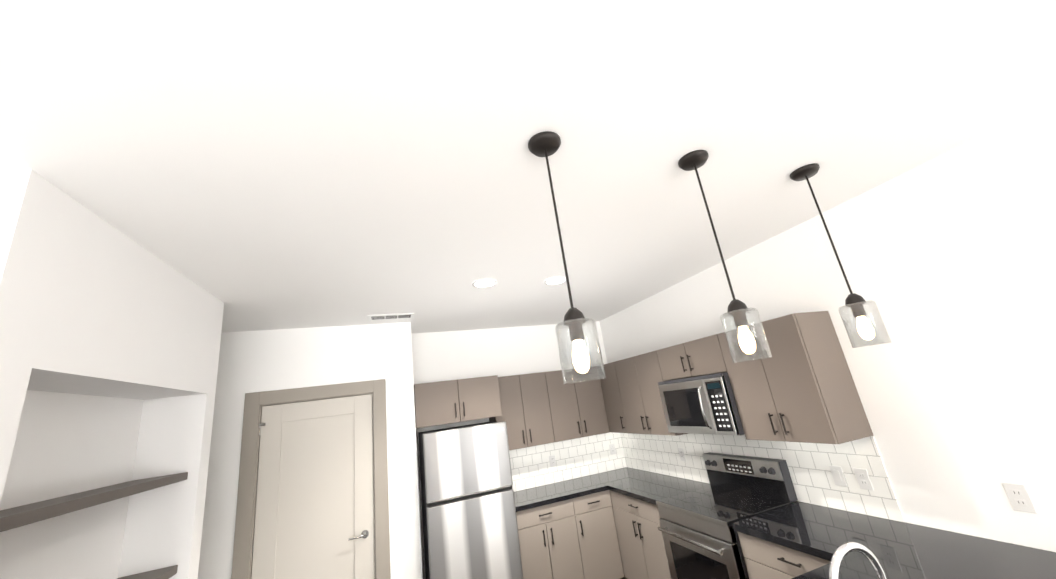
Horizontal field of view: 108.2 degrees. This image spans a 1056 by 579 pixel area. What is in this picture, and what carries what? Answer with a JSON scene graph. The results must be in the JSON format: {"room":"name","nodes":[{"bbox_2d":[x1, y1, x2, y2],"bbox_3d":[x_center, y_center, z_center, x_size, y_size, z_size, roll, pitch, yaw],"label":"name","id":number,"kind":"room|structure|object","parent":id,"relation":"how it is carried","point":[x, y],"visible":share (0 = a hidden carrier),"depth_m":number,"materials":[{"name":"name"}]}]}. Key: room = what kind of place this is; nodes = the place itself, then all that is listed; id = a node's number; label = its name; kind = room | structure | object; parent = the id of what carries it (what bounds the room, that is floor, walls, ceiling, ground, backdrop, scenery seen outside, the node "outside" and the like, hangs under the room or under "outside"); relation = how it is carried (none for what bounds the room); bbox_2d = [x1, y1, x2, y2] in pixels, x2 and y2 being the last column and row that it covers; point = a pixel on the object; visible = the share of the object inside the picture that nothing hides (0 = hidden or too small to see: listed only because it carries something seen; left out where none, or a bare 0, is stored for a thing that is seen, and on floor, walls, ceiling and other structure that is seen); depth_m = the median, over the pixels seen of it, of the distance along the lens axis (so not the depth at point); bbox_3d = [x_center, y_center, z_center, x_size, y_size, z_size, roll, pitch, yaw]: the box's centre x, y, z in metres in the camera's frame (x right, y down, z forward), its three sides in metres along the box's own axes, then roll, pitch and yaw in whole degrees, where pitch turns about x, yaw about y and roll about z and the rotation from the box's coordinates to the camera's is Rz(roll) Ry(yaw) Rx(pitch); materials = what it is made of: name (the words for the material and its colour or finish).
{"room":"kitchen","nodes":[
{"label":"kitchen","id":0,"kind":"room"},
{"bbox_2d":[0,167,223,578],"bbox_3d":[-2.533,1.183,1.208,1.880,2.740,1.540,-2,-17,-20],"label":"wall","id":1,"kind":"structure","parent":0,"point":[110,337],"depth_m":1.67,"materials":[{"name":"white paint"}]},
{"bbox_2d":[0,472,187,531],"bbox_3d":[-1.862,0.873,1.578,0.248,0.040,1.246,-2,-17,-20],"label":"niche shelf","id":2,"kind":"object","parent":1,"relation":"attached to","point":[16,517],"visible":1,"depth_m":1.47,"materials":[{"name":"grey wood"}]},
{"bbox_2d":[117,565,177,578],"bbox_3d":[-1.801,1.310,1.448,0.248,0.040,1.246,-2,-17,-20],"label":"niche shelf","id":3,"kind":"object","parent":1,"relation":"attached to","point":[166,572],"visible":1,"depth_m":1.96,"materials":[{"name":"grey"}]},
{"bbox_2d":[198,322,422,578],"bbox_3d":[-2.555,1.764,3.162,3.130,2.740,0.580,-2,-17,-20],"label":"wall","id":4,"kind":"structure","parent":0,"point":[262,361],"depth_m":3.34,"materials":[{"name":"white paint"}]},
{"bbox_2d":[231,379,390,578],"bbox_3d":[-1.722,1.918,3.122,1.100,2.205,0.120,-2,-17,-20],"label":"door frame","id":5,"kind":"structure","parent":4,"relation":"attached to","point":[254,403],"depth_m":3.19,"materials":[{"name":"beige paint"}]},
{"bbox_2d":[252,394,374,578],"bbox_3d":[-1.707,1.959,3.067,0.872,2.077,0.106,-2,-17,-20],"label":"entry door","id":6,"kind":"structure","parent":4,"relation":"in","point":[314,516],"depth_m":3.17,"materials":[{"name":"beige paint"}]},
{"bbox_2d":[372,321,606,578],"bbox_3d":[-1.578,1.842,3.883,5.750,2.740,0.150,-2,-17,-20],"label":"wall","id":7,"kind":"structure","parent":0,"point":[461,354],"depth_m":4.54,"materials":[{"name":"white paint"}]},
{"bbox_2d":[414,375,505,427],"bbox_3d":[-0.763,1.169,3.980,0.820,0.400,0.597,-2,-17,-20],"label":"upper cabinet","id":8,"kind":"object","parent":7,"relation":"attached to","point":[460,400],"depth_m":3.71,"materials":[{"name":"brown wood"}]},
{"bbox_2d":[489,372,557,450],"bbox_3d":[-0.102,1.360,4.296,0.625,0.760,0.327,-2,-17,-20],"label":"upper cabinet","id":9,"kind":"object","parent":7,"relation":"attached to","point":[529,420],"depth_m":4.17,"materials":[{"name":"brown wood"}]},
{"bbox_2d":[546,366,609,442],"bbox_3d":[0.516,1.341,4.519,0.690,0.760,0.327,-2,-17,-20],"label":"upper cabinet","id":10,"kind":"object","parent":7,"relation":"attached to","point":[579,410],"depth_m":4.36,"materials":[{"name":"brown wood"}]},
{"bbox_2d":[0,0,1055,333],"bbox_3d":[-0.078,-1.101,-0.316,5.900,0.100,10.450,-2,-17,-20],"label":"ceiling","id":11,"kind":"structure","parent":0,"point":[270,164],"depth_m":1.34,"materials":[{"name":"white paint"}]},
{"bbox_2d":[367,313,414,320],"bbox_3d":[-1.256,0.252,3.513,0.400,0.008,0.180,-2,-17,-20],"label":"ceiling vent","id":12,"kind":"object","parent":11,"relation":"in","point":[391,316],"visible":0.98,"depth_m":3.49,"materials":[{"name":"white metal"}]},
{"bbox_2d":[472,279,496,286],"bbox_3d":[-0.334,-0.047,2.935,0.190,0.008,0.190,-2,-17,-20],"label":"recessed light","id":13,"kind":"object","parent":11,"relation":"in","point":[485,283],"visible":1,"depth_m":2.92,"materials":[{"name":"white"}]},
{"bbox_2d":[544,276,565,284],"bbox_3d":[0.227,-0.071,3.117,0.190,0.008,0.190,-2,-17,-20],"label":"recessed light","id":14,"kind":"object","parent":11,"relation":"in","point":[555,280],"visible":0.92,"depth_m":3.10,"materials":[{"name":"white"}]},
{"bbox_2d":[528,131,605,383],"bbox_3d":[0.118,-0.133,1.308,0.132,0.877,0.132,-2,-17,-20],"label":"pendant light","id":15,"kind":"object","parent":11,"relation":"hanging from","point":[545,144],"visible":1,"depth_m":1.22,"materials":[{"name":"clear glass"}]},
{"bbox_2d":[678,150,771,362],"bbox_3d":[0.777,-0.154,1.545,0.132,0.877,0.132,-2,-17,-20],"label":"pendant light","id":16,"kind":"object","parent":11,"relation":"hanging from","point":[695,160],"visible":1,"depth_m":1.46,"materials":[{"name":"clear glass"}]},
{"bbox_2d":[790,163,890,347],"bbox_3d":[1.435,-0.175,1.782,0.132,0.877,0.132,-2,-17,-20],"label":"pendant light","id":17,"kind":"object","parent":11,"relation":"hanging from","point":[854,302],"visible":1,"depth_m":1.70,"materials":[{"name":"clear glass"}]},
{"bbox_2d":[554,499,1055,578],"bbox_3d":[0.937,1.268,1.424,2.647,0.040,1.761,-2,-17,-20],"label":"countertop","id":18,"kind":"structure","parent":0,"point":[780,543],"depth_m":2.07,"materials":[{"name":"stone"}]},
{"bbox_2d":[814,531,889,578],"bbox_3d":[0.966,0.938,1.080,0.241,0.386,0.052,-2,-17,-20],"label":"faucet","id":19,"kind":"object","parent":18,"relation":"on","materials":[{"name":"silver metal"}]},
{"bbox_2d":[600,100,1055,551],"bbox_3d":[2.812,0.163,0.259,0.150,2.740,10.450,-2,-17,-20],"label":"wall","id":20,"kind":"structure","parent":0,"point":[948,261],"depth_m":1.95,"materials":[{"name":"white paint"}]},
{"bbox_2d":[598,363,625,434],"bbox_3d":[1.105,1.217,4.376,0.327,0.760,0.367,-2,-17,-20],"label":"upper cabinet","id":21,"kind":"object","parent":20,"relation":"attached to","point":[609,388],"depth_m":4.33,"materials":[{"name":"brown wood"}]},
{"bbox_2d":[611,352,681,438],"bbox_3d":[1.282,1.043,3.868,0.327,0.760,0.764,-2,-17,-20],"label":"upper cabinet","id":22,"kind":"object","parent":20,"relation":"attached to","point":[637,393],"depth_m":3.85,"materials":[{"name":"brown wood"}]},
{"bbox_2d":[650,344,705,438],"bbox_3d":[1.442,0.837,3.309,0.394,0.725,0.468,-2,-17,-20],"label":"upper cabinet","id":23,"kind":"object","parent":20,"relation":"attached to","point":[680,416],"depth_m":3.29,"materials":[{"name":"brown wood"}]},
{"bbox_2d":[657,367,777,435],"bbox_3d":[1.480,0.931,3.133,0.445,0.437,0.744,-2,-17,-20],"label":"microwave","id":24,"kind":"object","parent":23,"relation":"in","point":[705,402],"depth_m":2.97,"materials":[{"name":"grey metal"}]},
{"bbox_2d":[492,427,905,522],"bbox_3d":[0.849,1.537,3.176,1.643,0.455,2.828,-2,-17,-20],"label":"backsplash","id":25,"kind":"structure","parent":20,"relation":"attached to","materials":[{"name":"tile"}]},
{"bbox_2d":[549,455,555,466],"bbox_3d":[0.283,1.972,4.390,0.072,0.116,0.006,-2,-17,-20],"label":"outlet","id":26,"kind":"object","parent":25,"relation":"attached to","point":[552,461],"visible":1,"depth_m":4.39,"materials":[{"name":"white plastic"}]},
{"bbox_2d":[609,444,615,454],"bbox_3d":[1.032,1.948,4.660,0.072,0.116,0.006,-2,-17,-20],"label":"outlet","id":27,"kind":"object","parent":25,"relation":"attached to","point":[612,448],"visible":1,"depth_m":4.66,"materials":[{"name":"white plastic"}]},
{"bbox_2d":[678,448,685,460],"bbox_3d":[1.508,1.616,3.742,0.006,0.116,0.072,-2,-17,-20],"label":"outlet","id":28,"kind":"object","parent":25,"relation":"attached to","point":[682,454],"visible":1,"depth_m":3.73,"materials":[{"name":"white plastic"}]},
{"bbox_2d":[829,465,846,486],"bbox_3d":[1.968,1.184,2.426,0.007,0.116,0.072,-2,-17,-20],"label":"light switch","id":29,"kind":"object","parent":25,"relation":"attached to","point":[838,475],"visible":1,"depth_m":2.42,"materials":[{"name":"white plastic"}]},
{"bbox_2d":[853,468,872,489],"bbox_3d":[2.014,1.139,2.296,0.006,0.116,0.072,-2,-17,-20],"label":"outlet","id":30,"kind":"object","parent":25,"relation":"attached to","point":[863,478],"visible":1,"depth_m":2.29,"materials":[{"name":"white plastic"}]},
{"bbox_2d":[682,334,745,438],"bbox_3d":[1.559,0.721,2.972,0.394,0.725,0.282,-2,-17,-20],"label":"upper cabinet","id":31,"kind":"object","parent":20,"relation":"attached to","point":[718,410],"depth_m":2.91,"materials":[{"name":"brown wood"}]},
{"bbox_2d":[718,311,874,446],"bbox_3d":[1.734,0.598,2.576,0.327,0.760,0.615,-2,-17,-20],"label":"upper cabinet","id":32,"kind":"object","parent":20,"relation":"attached to","point":[805,394],"depth_m":2.37,"materials":[{"name":"brown wood"}]},
{"bbox_2d":[1002,483,1036,513],"bbox_3d":[2.223,0.943,1.729,0.006,0.116,0.072,-2,-17,-20],"label":"outlet","id":33,"kind":"object","parent":20,"relation":"attached to","point":[1018,495],"visible":1,"depth_m":1.73,"materials":[{"name":"white plastic"}]},
{"bbox_3d":[0.295,1.599,-1.115,5.900,0.100,10.450,-2,-17,-20],"label":"floor","id":34,"kind":"structure","parent":0,"visible":0},
{"bbox_2d":[419,421,522,578],"bbox_3d":[-0.568,2.167,3.571,0.760,1.680,0.744,-2,-17,-20],"label":"fridge","id":35,"kind":"object","parent":34,"relation":"on","point":[470,528],"visible":1,"depth_m":3.30,"materials":[{"name":"grey metal"}]},
{"bbox_2d":[516,515,585,578],"bbox_3d":[0.110,2.566,3.799,0.615,0.873,0.607,-2,-17,-20],"label":"base cabinet","id":36,"kind":"object","parent":34,"relation":"on","point":[542,556],"depth_m":3.53,"materials":[{"name":"brown wood"}]},
{"bbox_2d":[514,467,709,534],"bbox_3d":[0.666,1.984,3.720,1.642,0.040,1.458,-2,-17,-20],"label":"countertop","id":37,"kind":"structure","parent":36,"relation":"on","point":[571,504],"depth_m":3.73,"materials":[{"name":"black stone"}]},
{"bbox_2d":[578,519,621,566],"bbox_3d":[0.596,2.551,3.974,0.419,0.873,0.607,-2,-17,-20],"label":"base cabinet","id":38,"kind":"object","parent":34,"relation":"on","point":[600,541],"depth_m":3.70,"materials":[{"name":"brown wood"}]},
{"bbox_2d":[614,507,663,554],"bbox_3d":[1.309,2.309,3.492,0.607,0.873,0.847,-2,-17,-20],"label":"base cabinet","id":39,"kind":"object","parent":34,"relation":"on","point":[638,532],"depth_m":3.44,"materials":[{"name":"brown wood"}]},
{"bbox_2d":[656,452,797,578],"bbox_3d":[1.478,1.915,2.793,0.720,1.185,0.742,-2,-17,-20],"label":"range","id":40,"kind":"object","parent":34,"relation":"on","point":[701,540],"visible":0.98,"depth_m":2.78,"materials":[{"name":"grey metal"}]}
]}

